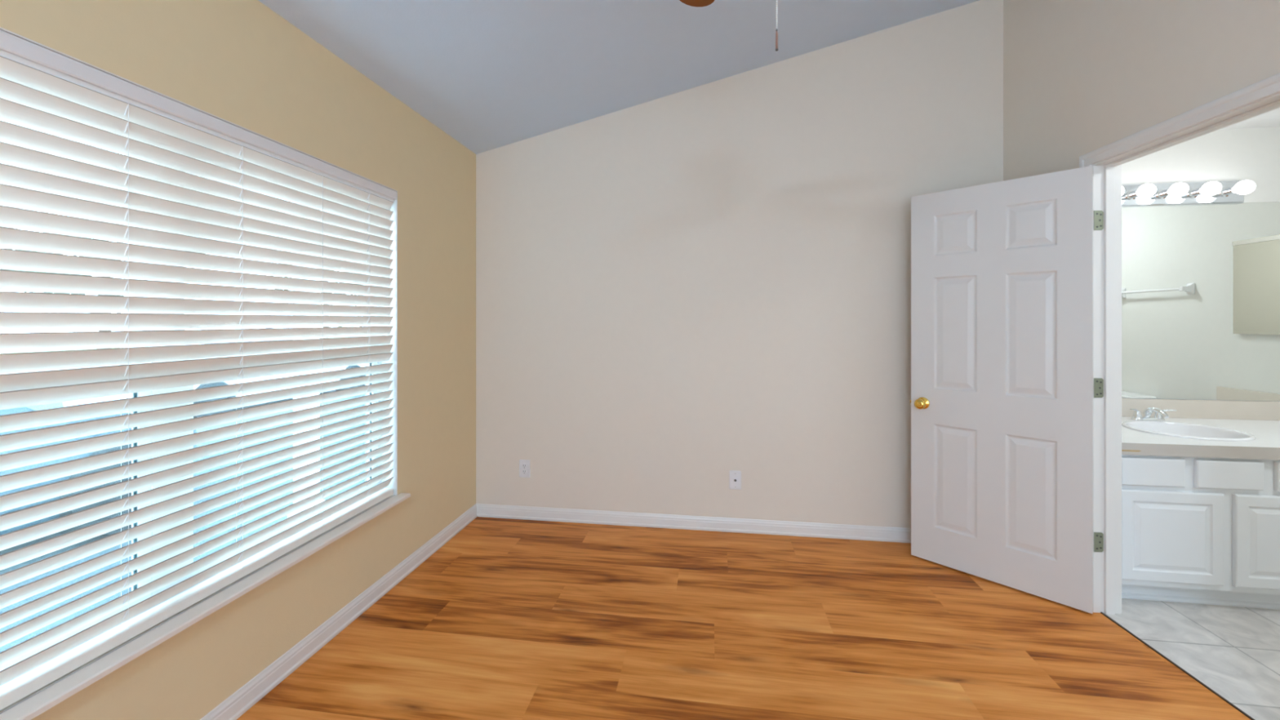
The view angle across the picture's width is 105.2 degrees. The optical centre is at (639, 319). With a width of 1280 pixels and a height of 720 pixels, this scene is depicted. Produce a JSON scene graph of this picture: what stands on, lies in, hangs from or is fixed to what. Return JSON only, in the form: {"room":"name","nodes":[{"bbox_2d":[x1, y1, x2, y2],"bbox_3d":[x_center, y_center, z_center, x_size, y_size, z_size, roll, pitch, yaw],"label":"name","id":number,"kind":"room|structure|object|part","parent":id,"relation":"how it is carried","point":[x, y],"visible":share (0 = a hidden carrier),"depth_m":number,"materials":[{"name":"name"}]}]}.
{"room":"empty bedroom","nodes":[
{"label":"empty bedroom","id":0,"kind":"room"},
{"bbox_2d":[0,0,475,719],"bbox_3d":[-1.595,0.103,0.639,0.160,2.476,5.510,0,0,8],"label":"wall","id":1,"kind":"structure","parent":0,"point":[241,63],"depth_m":1.98,"materials":[{"name":"yellow paint"}]},
{"bbox_2d":[0,26,410,719],"bbox_3d":[-1.439,0.127,1.544,0.212,1.580,2.039,0,0,8],"label":"window","id":2,"kind":"structure","parent":1,"relation":"in","point":[45,698],"depth_m":1.54,"materials":[{"name":"white plastic"}]},
{"bbox_3d":[-1.564,0.485,1.047,0.028,0.759,0.897,0,0,8],"label":"sash","id":3,"kind":"part","parent":2,"relation":"part of","materials":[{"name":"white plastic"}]},
{"bbox_3d":[-1.593,-0.242,1.052,0.024,0.777,0.897,0,0,8],"label":"sash","id":4,"kind":"part","parent":2,"relation":"part of","materials":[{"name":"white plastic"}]},
{"bbox_2d":[0,30,396,710],"bbox_3d":[-1.417,0.117,1.540,0.064,1.550,1.963,0,0,8],"label":"window blind","id":5,"kind":"object","parent":2,"relation":"attached to","point":[42,90],"visible":1,"depth_m":1.45,"materials":[{"name":"white plastic"}]},
{"bbox_3d":[-1.433,0.126,1.362,0.026,1.461,0.003,0,0,8],"label":"ladder cord","id":6,"kind":"part","parent":5,"relation":"part of","materials":[{"name":"white fabric"}]},
{"bbox_3d":[-1.421,0.875,1.541,0.051,0.034,1.940,0,0,8],"label":"rail","id":7,"kind":"part","parent":5,"relation":"part of","materials":[{"name":"white plastic"}]},
{"bbox_3d":[-1.386,0.126,1.694,0.026,1.461,0.003,0,0,8],"label":"ladder cord","id":8,"kind":"part","parent":5,"relation":"part of","materials":[{"name":"white fabric"}]},
{"bbox_3d":[-1.323,0.126,2.042,0.001,1.461,0.001,0,0,8],"label":"lift cord","id":9,"kind":"part","parent":5,"relation":"part of","materials":[{"name":"white fabric"}]},
{"bbox_3d":[-1.295,0.126,2.325,0.026,1.461,0.003,0,0,8],"label":"ladder cord","id":10,"kind":"part","parent":5,"relation":"part of","materials":[{"name":"white fabric"}]},
{"bbox_3d":[-1.439,0.907,1.544,0.212,0.020,2.039,0,0,8],"label":"sill","id":11,"kind":"part","parent":2,"relation":"part of","materials":[{"name":"white wood"}]},
{"bbox_3d":[-1.450,-0.242,2.044,0.024,0.777,0.928,0,0,8],"label":"sash","id":12,"kind":"part","parent":2,"relation":"part of","materials":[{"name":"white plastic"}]},
{"bbox_3d":[-1.421,0.485,2.039,0.028,0.759,0.928,0,0,8],"label":"sash","id":13,"kind":"part","parent":2,"relation":"part of","materials":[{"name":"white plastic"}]},
{"bbox_2d":[200,503,477,719],"bbox_3d":[-1.507,1.299,0.626,0.018,0.084,5.510,0,0,8],"label":"baseboard","id":14,"kind":"structure","parent":1,"relation":"attached to","point":[238,703],"depth_m":2.02,"materials":[{"name":"white wood"}]},
{"bbox_2d":[475,0,1003,528],"bbox_3d":[0.438,-0.293,3.190,3.457,3.267,0.120,0,0,8],"label":"wall","id":15,"kind":"structure","parent":0,"point":[676,293],"depth_m":3.11,"materials":[{"name":"beige paint"}]},
{"bbox_2d":[519,459,529,477],"bbox_3d":[-0.778,1.002,3.300,0.076,0.119,0.010,0,0,8],"label":"electrical outlet","id":16,"kind":"object","parent":15,"relation":"attached to","point":[524,464],"visible":1,"depth_m":3.30,"materials":[{"name":"white plastic"}]},
{"bbox_2d":[476,503,911,542],"bbox_3d":[0.507,1.299,3.111,3.297,0.084,0.018,0,0,8],"label":"baseboard","id":17,"kind":"structure","parent":15,"relation":"attached to","point":[887,534],"depth_m":3.13,"materials":[{"name":"white wood"}]},
{"bbox_2d":[728,470,741,489],"bbox_3d":[0.603,1.015,3.098,0.074,0.117,0.016,0,0,8],"label":"wall plate","id":18,"kind":"object","parent":15,"relation":"attached to","point":[735,477],"visible":1,"depth_m":3.10,"materials":[{"name":"white plastic"}]},
{"bbox_2d":[236,516,1279,719],"bbox_3d":[1.035,1.351,0.331,5.135,0.020,5.650,0,0,8],"label":"floor","id":19,"kind":"structure","parent":0,"point":[508,619],"depth_m":2.03,"materials":[{"name":"brown wood"}]},
{"bbox_2d":[1100,612,1254,719],"bbox_3d":[2.075,1.339,1.856,0.007,0.004,0.775,0,0,5],"label":"threshold","id":20,"kind":"object","parent":19,"relation":"on","point":[1102,613],"visible":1,"depth_m":1.87,"materials":[{"name":"wood"}]},
{"bbox_2d":[1121,454,1279,609],"bbox_3d":[3.090,0.977,2.530,1.692,0.728,0.702,0,0,8],"label":"vanity cabinet","id":21,"kind":"object","parent":19,"relation":"on","point":[1195,530],"visible":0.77,"depth_m":2.26,"materials":[{"name":"white paint"}]},
{"bbox_3d":[2.388,0.709,2.285,0.265,0.130,0.018,0,0,8],"label":"drawer","id":22,"kind":"part","parent":21,"relation":"part of","materials":[{"name":"white paint"}]},
{"bbox_3d":[2.465,1.008,2.274,0.420,0.421,0.018,0,0,8],"label":"cabinet door","id":23,"kind":"part","parent":21,"relation":"part of","materials":[{"name":"white paint"}]},
{"bbox_2d":[1121,398,1279,460],"bbox_3d":[3.089,0.548,2.527,1.692,0.162,0.712,0,0,8],"label":"countertop","id":24,"kind":"structure","parent":21,"relation":"on","point":[1260,419],"depth_m":2.59,"materials":[{"name":"white stone"}]},
{"bbox_2d":[1129,407,1176,421],"bbox_3d":[2.897,0.532,2.764,0.163,0.081,0.178,0,0,-42],"label":"bathroom faucet","id":25,"kind":"object","parent":24,"relation":"on","point":[1158,415],"visible":0.98,"depth_m":2.77,"materials":[{"name":"silver metal"}]},
{"bbox_3d":[2.847,0.537,2.803,0.042,0.042,0.042,0,0,8],"label":"handle","id":26,"kind":"part","parent":25,"relation":"part of","materials":[{"name":"silver metal"}]},
{"bbox_3d":[2.898,0.563,2.795,0.160,0.018,0.054,0,0,8],"label":"plate","id":27,"kind":"part","parent":25,"relation":"part of","materials":[{"name":"silver metal"}]},
{"bbox_3d":[2.891,0.526,2.745,0.038,0.069,0.147,0,0,8],"label":"spout","id":28,"kind":"part","parent":25,"relation":"part of","materials":[{"name":"silver metal"}]},
{"bbox_3d":[2.950,0.537,2.788,0.042,0.042,0.042,0,0,8],"label":"handle","id":29,"kind":"part","parent":25,"relation":"part of","materials":[{"name":"silver metal"}]},
{"bbox_2d":[1121,420,1255,441],"bbox_3d":[2.809,0.638,2.525,0.480,0.153,0.430,0,0,8],"label":"sink","id":30,"kind":"object","parent":24,"relation":"in","point":[1185,430],"visible":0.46,"depth_m":2.61,"materials":[{"name":"white ceramic"}]},
{"bbox_3d":[2.695,0.709,2.241,0.264,0.130,0.018,0,0,8],"label":"drawer","id":31,"kind":"part","parent":21,"relation":"part of","materials":[{"name":"white paint"}]},
{"bbox_3d":[2.927,1.008,2.208,0.426,0.421,0.018,0,0,8],"label":"cabinet door","id":32,"kind":"part","parent":21,"relation":"part of","materials":[{"name":"white paint"}]},
{"bbox_3d":[3.008,0.709,2.196,0.262,0.130,0.018,0,0,8],"label":"drawer","id":33,"kind":"part","parent":21,"relation":"part of","materials":[{"name":"white paint"}]},
{"bbox_2d":[257,0,1279,154],"bbox_3d":[1.004,-1.591,0.325,5.395,0.988,5.870,0,0,8],"label":"ceiling","id":34,"kind":"structure","parent":0,"point":[489,74],"depth_m":2.53,"materials":[{"name":"paint"}]},
{"bbox_2d":[679,0,777,51],"bbox_3d":[0.206,-1.086,1.095,1.226,0.944,1.254,0,0,8],"label":"ceiling fan","id":35,"kind":"object","parent":34,"relation":"hanging from","point":[698,3],"visible":1,"depth_m":1.70,"materials":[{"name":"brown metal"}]},
{"bbox_3d":[0.205,-1.111,1.502,0.141,0.028,0.457,0,0,-6],"label":"blade","id":36,"kind":"part","parent":35,"relation":"part of","materials":[{"name":"brown wood"}]},
{"bbox_3d":[0.312,-0.870,1.117,0.004,0.422,0.004,0,0,31],"label":"pull chain","id":37,"kind":"part","parent":35,"relation":"part of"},
{"bbox_2d":[1003,0,1279,181],"bbox_3d":[1.945,-0.338,0.258,0.116,3.358,5.820,0,0,6],"label":"wall","id":38,"kind":"structure","parent":0,"point":[1081,77],"depth_m":2.15,"materials":[{"name":"beige paint"}]},
{"bbox_2d":[910,165,1103,613],"bbox_3d":[1.814,0.316,2.500,0.170,2.030,0.799,0,0,-42],"label":"door","id":39,"kind":"structure","parent":38,"relation":"in","point":[1002,400],"depth_m":2.44,"materials":[{"name":"white paint"}]},
{"bbox_3d":[1.554,0.463,2.708,0.068,0.066,0.066,0,0,-42],"label":"knob","id":40,"kind":"part","parent":39,"relation":"part of","materials":[{"name":"gold metal"}]},
{"bbox_3d":[1.696,-0.463,2.629,0.035,0.228,0.205,0,0,-42],"label":"panel","id":41,"kind":"part","parent":39,"relation":"part of","materials":[{"name":"white paint"}]},
{"bbox_3d":[1.696,0.071,2.629,0.035,0.616,0.205,0,0,-42],"label":"panel","id":42,"kind":"part","parent":39,"relation":"part of","materials":[{"name":"white paint"}]},
{"bbox_3d":[1.696,0.855,2.629,0.035,0.572,0.205,0,0,-42],"label":"panel","id":43,"kind":"part","parent":39,"relation":"part of","materials":[{"name":"white paint"}]},
{"bbox_3d":[1.912,-0.463,2.393,0.035,0.228,0.205,0,0,-42],"label":"panel","id":44,"kind":"part","parent":39,"relation":"part of","materials":[{"name":"white paint"}]},
{"bbox_3d":[1.912,0.071,2.393,0.035,0.616,0.205,0,0,-42],"label":"panel","id":45,"kind":"part","parent":39,"relation":"part of","materials":[{"name":"white paint"}]},
{"bbox_3d":[1.912,0.855,2.393,0.035,0.572,0.205,0,0,-42],"label":"panel","id":46,"kind":"part","parent":39,"relation":"part of","materials":[{"name":"white paint"}]},
{"bbox_2d":[1079,72,1279,614],"bbox_3d":[2.099,0.285,1.853,0.150,2.112,0.899,0,0,5],"label":"door frame","id":47,"kind":"structure","parent":38,"relation":"attached to","point":[1263,96],"depth_m":2.23,"materials":[{"name":"white wood"}]},
{"bbox_3d":[2.164,0.285,1.847,0.018,2.112,0.899,0,0,6],"label":"casing","id":48,"kind":"part","parent":47,"relation":"part of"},
{"bbox_3d":[2.033,0.285,1.860,0.018,2.112,0.899,0,0,5],"label":"casing","id":49,"kind":"part","parent":47,"relation":"part of","materials":[{"name":"white wood"}]},
{"bbox_2d":[1121,126,1279,401],"bbox_3d":[3.153,0.116,2.930,1.885,2.450,0.100,0,0,8],"label":"wall","id":50,"kind":"structure","parent":0,"point":[1253,154],"depth_m":2.85,"materials":[{"name":"paint"}]},
{"bbox_2d":[1121,180,1255,207],"bbox_3d":[2.967,-0.737,2.818,0.980,0.132,0.174,0,0,8],"label":"vanity light","id":51,"kind":"object","parent":50,"relation":"attached to","point":[1228,192],"visible":0.7,"depth_m":2.83,"materials":[{"name":"white glass"}]},
{"bbox_3d":[2.723,-0.735,2.811,0.077,0.077,0.090,0,0,8],"label":"light bulb","id":52,"kind":"part","parent":51,"relation":"part of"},
{"bbox_2d":[1125,190,1138,199],"bbox_3d":[2.890,-0.735,2.858,0.054,0.054,0.057,0,0,8],"label":"socket","id":53,"kind":"object","parent":51,"relation":"attached to","point":[1130,194],"depth_m":2.88,"materials":[{"name":"silver metal"}]},
{"bbox_3d":[2.880,-0.735,2.788,0.077,0.077,0.090,0,0,8],"label":"light bulb","id":54,"kind":"part","parent":51,"relation":"part of","materials":[{"name":"white glass"}]},
{"bbox_2d":[1156,189,1170,199],"bbox_3d":[3.048,-0.735,2.836,0.054,0.054,0.057,0,0,8],"label":"socket","id":55,"kind":"object","parent":51,"relation":"attached to","point":[1161,193],"depth_m":2.86,"materials":[{"name":"silver metal"}]},
{"bbox_3d":[3.038,-0.735,2.765,0.077,0.077,0.090,0,0,8],"label":"light bulb","id":56,"kind":"part","parent":51,"relation":"part of","materials":[{"name":"white glass"}]},
{"bbox_2d":[1187,187,1203,198],"bbox_3d":[3.205,-0.735,2.813,0.054,0.054,0.057,0,0,8],"label":"socket","id":57,"kind":"object","parent":51,"relation":"attached to","point":[1193,193],"depth_m":2.83,"materials":[{"name":"silver metal"}]},
{"bbox_3d":[3.195,-0.735,2.743,0.077,0.077,0.090,0,0,8],"label":"light bulb","id":58,"kind":"part","parent":51,"relation":"part of","materials":[{"name":"white glass"}]},
{"bbox_2d":[1219,186,1235,196],"bbox_3d":[3.362,-0.735,2.791,0.054,0.054,0.057,0,0,8],"label":"socket","id":59,"kind":"object","parent":51,"relation":"attached to","point":[1225,191],"depth_m":2.80,"materials":[{"name":"silver metal"}]},
{"bbox_3d":[3.352,-0.735,2.720,0.077,0.077,0.090,0,0,8],"label":"light bulb","id":60,"kind":"part","parent":51,"relation":"part of","materials":[{"name":"white glass"}]},
{"bbox_2d":[1121,201,1279,401],"bbox_3d":[3.143,-0.106,2.877,1.680,1.142,0.006,0,0,8],"label":"wall mirror","id":61,"kind":"object","parent":50,"relation":"attached to","point":[1201,283],"visible":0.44,"depth_m":2.86,"materials":[{"name":"silver mirror"}]},
{"bbox_2d":[1121,398,1279,420],"bbox_3d":[3.139,0.520,2.870,1.692,0.106,0.020,0,0,8],"label":"backsplash","id":62,"kind":"structure","parent":50,"relation":"attached to","point":[1192,409],"depth_m":2.84,"materials":[{"name":"beige laminate"}]},
{"label":"outside","id":63,"kind":"structure","parent":0,"visible":0},
{"bbox_2d":[195,390,365,432],"bbox_3d":[-29.138,1.611,14.302,58.240,0.100,100.000,0,0,8],"label":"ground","id":64,"kind":"structure","parent":63,"point":[361,395],"depth_m":8.25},
{"bbox_2d":[62,327,365,417],"bbox_3d":[-7.006,0.831,8.880,1.830,1.460,4.380,0,0,12],"label":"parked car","id":65,"kind":"object","parent":64,"relation":"on","point":[75,402],"visible":0.11,"depth_m":7.66,"materials":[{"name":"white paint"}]},
{"bbox_2d":[287,207,324,517],"bbox_3d":[-2.518,0.261,3.697,0.170,2.600,0.170,0,0,8],"label":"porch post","id":66,"kind":"object","parent":64,"relation":"on","point":[314,371],"visible":0.09,"depth_m":3.64,"materials":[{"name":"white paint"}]},
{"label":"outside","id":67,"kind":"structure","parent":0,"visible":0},
{"bbox_2d":[0,337,341,353],"bbox_3d":[-35.938,1.551,15.282,42.500,0.020,98.000,0,0,8],"label":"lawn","id":68,"kind":"structure","parent":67,"point":[334,337],"depth_m":24.64,"materials":[{"name":"green plant"}]},
{"bbox_2d":[0,207,205,349],"bbox_3d":[-22.419,-1.907,20.449,6.214,6.948,6.521,0,0,8],"label":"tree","id":69,"kind":"object","parent":68,"relation":"on","point":[15,207],"visible":0.02,"depth_m":19.13,"materials":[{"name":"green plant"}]},
{"bbox_2d":[264,250,362,338],"bbox_3d":[-21.441,-2.489,33.282,6.952,8.109,7.036,0,0,8],"label":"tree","id":70,"kind":"object","parent":68,"relation":"on","point":[283,251],"visible":0.02,"depth_m":33.28,"materials":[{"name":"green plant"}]},
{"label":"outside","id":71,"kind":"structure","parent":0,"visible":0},
{"bbox_2d":[25,402,63,410],"bbox_3d":[-11.441,1.555,11.752,7.000,0.012,80.000,0,0,8],"label":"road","id":72,"kind":"structure","parent":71,"point":[37,407],"depth_m":8.72,"materials":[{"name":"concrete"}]},
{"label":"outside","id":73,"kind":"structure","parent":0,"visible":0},
{"bbox_2d":[0,404,365,652],"bbox_3d":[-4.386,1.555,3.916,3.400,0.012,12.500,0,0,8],"label":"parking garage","id":74,"kind":"structure","parent":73,"point":[46,628],"depth_m":3.50,"materials":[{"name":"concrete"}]},
{"bbox_2d":[0,406,196,536],"bbox_3d":[-4.728,0.819,2.237,1.830,1.460,4.380,0,0,2],"label":"parked car","id":75,"kind":"object","parent":74,"relation":"on","point":[19,410],"visible":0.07,"depth_m":3.26,"materials":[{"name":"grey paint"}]}
]}

